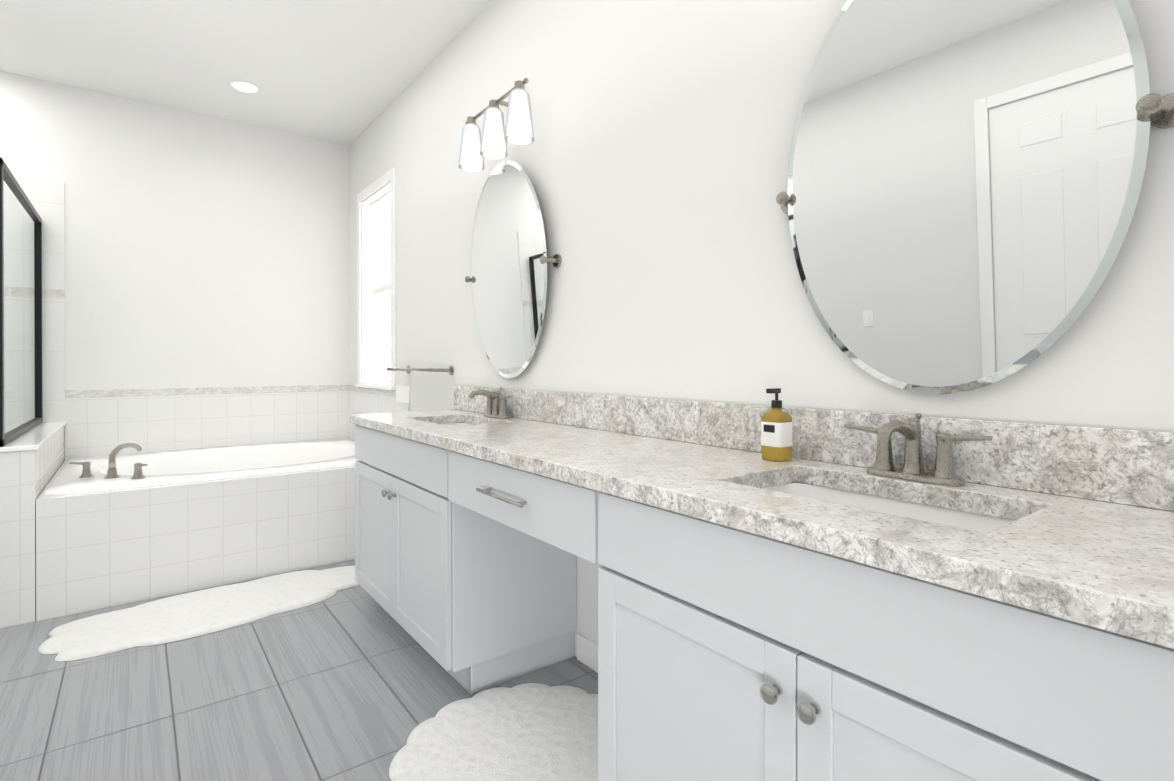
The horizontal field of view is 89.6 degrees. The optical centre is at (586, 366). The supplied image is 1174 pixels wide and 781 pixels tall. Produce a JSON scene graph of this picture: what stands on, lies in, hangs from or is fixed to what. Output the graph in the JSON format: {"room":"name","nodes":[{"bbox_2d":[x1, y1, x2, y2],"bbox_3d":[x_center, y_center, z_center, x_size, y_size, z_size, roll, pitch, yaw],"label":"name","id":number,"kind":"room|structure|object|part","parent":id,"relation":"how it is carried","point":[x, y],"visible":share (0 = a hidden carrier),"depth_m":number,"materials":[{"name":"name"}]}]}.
{"room":"bathroom","nodes":[
{"label":"bathroom","id":0,"kind":"room"},
{"bbox_2d":[0,71,348,459],"bbox_3d":[-3.182,-0.320,3.864,3.090,2.890,0.168,0,0,-37],"label":"wall","id":1,"kind":"structure","parent":0,"point":[184,249],"depth_m":4.04,"materials":[{"name":"white paint"}]},
{"bbox_2d":[4,286,64,298],"bbox_3d":[-3.339,-0.446,2.787,1.215,0.060,1.370,0,0,-37],"label":"wall band","id":2,"kind":"object","parent":1,"relation":"attached to","point":[53,293],"visible":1,"depth_m":3.63,"materials":[{"name":"tile"}]},
{"bbox_2d":[65,385,395,397],"bbox_3d":[-2.189,0.176,3.698,1.715,0.050,1.320,0,0,-37],"label":"wall band","id":3,"kind":"object","parent":1,"relation":"attached to","point":[171,391],"visible":0.96,"depth_m":4.13,"materials":[{"name":"tile"}]},
{"bbox_2d":[0,0,490,145],"bbox_3d":[-0.598,-1.803,0.604,3.250,0.100,8.480,0,0,-37],"label":"ceiling","id":4,"kind":"structure","parent":0,"point":[346,72],"depth_m":3.31,"materials":[{"name":"white paint"}]},
{"bbox_2d":[228,80,261,93],"bbox_3d":[-2.158,-1.761,3.728,0.190,0.005,0.190,0,0,-37],"label":"recessed light","id":5,"kind":"object","parent":4,"relation":"in","point":[232,82],"depth_m":3.72,"materials":[{"name":"white paint"}]},
{"bbox_3d":[-2.158,-1.762,3.728,0.132,0.003,0.132,0,0,-37],"label":"recessed ceiling light lens","id":6,"kind":"part","parent":5,"relation":"part of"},
{"bbox_2d":[0,560,597,780],"bbox_3d":[-0.598,1.187,0.615,3.250,0.100,8.480,0,0,-37],"label":"floor","id":7,"kind":"structure","parent":0,"point":[357,683],"depth_m":2.01,"materials":[{"name":"tile"}]},
{"bbox_2d":[0,427,64,627],"bbox_3d":[-2.912,0.748,3.116,0.137,0.760,1.367,0,0,-37],"label":"wall","id":8,"kind":"structure","parent":7,"relation":"on","point":[26,477],"depth_m":2.59,"materials":[{"name":"white tile"}]},
{"bbox_2d":[0,421,66,451],"bbox_3d":[-2.905,0.357,3.108,0.157,0.022,1.372,0,0,-37],"label":"wall ledge","id":9,"kind":"object","parent":8,"relation":"on","point":[37,437],"visible":0.73,"depth_m":2.88,"materials":[{"name":"white stone"}]},
{"bbox_2d":[0,157,42,446],"bbox_3d":[-2.957,0.113,3.071,0.058,2.030,1.362,0,0,-37],"label":"glass panel","id":10,"kind":"object","parent":9,"relation":"on","point":[13,185],"depth_m":2.77,"materials":[{"name":"black"}]},
{"bbox_2d":[36,438,356,620],"bbox_3d":[-2.175,0.764,3.674,1.706,0.724,1.360,0,0,-37],"label":"tub","id":11,"kind":"object","parent":7,"relation":"on","point":[114,528],"visible":0.96,"depth_m":3.02,"materials":[{"name":"white tile"}]},
{"bbox_2d":[69,443,146,478],"bbox_3d":[-2.447,0.489,3.018,0.320,0.168,0.320,0,0,-37],"label":"faucet","id":12,"kind":"object","parent":11,"relation":"on","point":[112,473],"depth_m":3.04,"materials":[{"name":"silver metal"}]},
{"bbox_2d":[43,438,356,495],"bbox_3d":[-2.186,0.789,3.688,1.674,0.438,1.294,0,0,-37],"label":"basin","id":13,"kind":"object","parent":11,"relation":"in","point":[183,466],"depth_m":3.73,"materials":[{"name":"white ceramic"}]},
{"bbox_2d":[38,566,358,661],"bbox_3d":[-1.674,1.115,2.781,1.336,0.026,0.548,0,0,-37],"label":"area rug","id":14,"kind":"object","parent":7,"relation":"on","point":[183,616],"visible":0.92,"depth_m":2.63,"materials":[{"name":"fabric"}]},
{"bbox_2d":[389,683,597,780],"bbox_3d":[-0.173,1.118,1.698,0.760,0.028,0.760,0,0,-37],"label":"area rug","id":15,"kind":"object","parent":7,"relation":"on","point":[532,732],"visible":0.77,"depth_m":1.75,"materials":[{"name":"fabric"}]},
{"bbox_2d":[350,421,1173,780],"bbox_3d":[0.141,0.704,1.586,0.568,0.860,3.450,0,0,-37],"label":"bathroom vanity","id":16,"kind":"object","parent":7,"relation":"on","point":[848,595],"depth_m":1.01,"materials":[{"name":"grey paint"}]},
{"bbox_2d":[350,409,1173,636],"bbox_3d":[0.142,0.254,1.597,0.552,0.040,3.470,0,0,-37],"label":"countertop","id":17,"kind":"structure","parent":16,"relation":"on","point":[1114,560],"depth_m":0.96,"materials":[{"name":"grey stone"}]},
{"bbox_2d":[438,417,489,424],"bbox_3d":[-0.560,0.340,2.552,0.341,0.164,0.546,0,0,-37],"label":"sink","id":18,"kind":"object","parent":17,"relation":"in","point":[461,420],"depth_m":2.79,"materials":[{"name":"white ceramic"}]},
{"bbox_2d":[466,389,513,416],"bbox_3d":[-0.452,0.165,2.634,0.168,0.128,0.292,0,0,-37],"label":"faucet","id":19,"kind":"object","parent":17,"relation":"on","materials":[{"name":"silver metal"}]},
{"bbox_2d":[761,388,791,461],"bbox_3d":[0.474,0.144,1.479,0.065,0.178,0.062,0,0,-37],"label":"soap bottle","id":20,"kind":"object","parent":17,"relation":"on","point":[776,433],"visible":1,"depth_m":1.46,"materials":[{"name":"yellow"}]},
{"bbox_2d":[750,473,1021,528],"bbox_3d":[0.532,0.345,1.121,0.341,0.164,0.546,0,0,-37],"label":"sink","id":21,"kind":"object","parent":17,"relation":"in","point":[912,504],"depth_m":1.22,"materials":[{"name":"white ceramic"}]},
{"bbox_2d":[842,415,997,484],"bbox_3d":[0.640,0.170,1.203,0.168,0.128,0.292,0,0,-37],"label":"faucet","id":22,"kind":"object","parent":17,"relation":"on","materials":[{"name":"silver metal"}]},
{"bbox_2d":[348,0,1173,656],"bbox_3d":[0.627,-0.311,1.544,0.168,2.890,8.480,0,0,-37],"label":"wall","id":23,"kind":"structure","parent":0,"point":[651,160],"depth_m":1.92,"materials":[{"name":"white paint"}]},
{"bbox_2d":[354,167,395,389],"bbox_3d":[-1.476,-0.577,4.227,0.135,1.467,0.830,0,0,-37],"label":"window","id":24,"kind":"structure","parent":23,"relation":"in","point":[367,291],"depth_m":4.47,"materials":[{"name":"white paint"}]},
{"bbox_2d":[396,385,409,402],"bbox_3d":[-1.169,0.178,3.765,0.011,0.105,0.231,0,0,-37],"label":"outlet","id":25,"kind":"object","parent":23,"relation":"attached to","point":[403,394],"visible":0.96,"depth_m":3.75,"materials":[{"name":"white plastic"}]},
{"bbox_2d":[386,365,453,374],"bbox_3d":[-0.981,0.022,3.412,0.139,0.054,0.694,0,0,-37],"label":"towel rail","id":26,"kind":"object","parent":23,"relation":"attached to","point":[408,369],"visible":0.98,"depth_m":3.21,"materials":[{"name":"silver metal"}]},
{"bbox_2d":[458,78,533,171],"bbox_3d":[-0.389,-1.065,2.596,0.182,0.290,0.581,0,0,-37],"label":"sconce","id":27,"kind":"object","parent":23,"relation":"attached to","point":[475,149],"visible":1,"depth_m":2.52,"materials":[{"name":"white glass"}]},
{"bbox_2d":[465,161,561,377],"bbox_3d":[-0.363,-0.428,2.655,0.073,0.964,0.768,0,0,-37],"label":"mirror","id":28,"kind":"object","parent":23,"relation":"attached to","point":[509,261],"visible":1,"depth_m":2.62,"materials":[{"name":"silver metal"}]},
{"bbox_2d":[577,633,597,672],"bbox_3d":[0.199,1.082,1.975,0.012,0.100,0.776,0,0,-37],"label":"baseboard","id":29,"kind":"structure","parent":23,"relation":"attached to","point":[587,651],"depth_m":2.21,"materials":[{"name":"white paint"}]},
{"bbox_2d":[454,385,1173,508],"bbox_3d":[0.353,0.169,1.758,0.020,0.128,3.470,0,0,-37],"label":"backsplash","id":30,"kind":"structure","parent":23,"relation":"attached to","point":[1128,466],"depth_m":1.21,"materials":[{"name":"grey stone"}]},
{"bbox_2d":[776,0,1173,393],"bbox_3d":[0.720,-0.423,1.236,0.073,0.964,0.768,0,0,-37],"label":"mirror","id":31,"kind":"object","parent":23,"relation":"attached to","point":[957,202],"visible":0.98,"depth_m":1.18,"materials":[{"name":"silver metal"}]}
]}

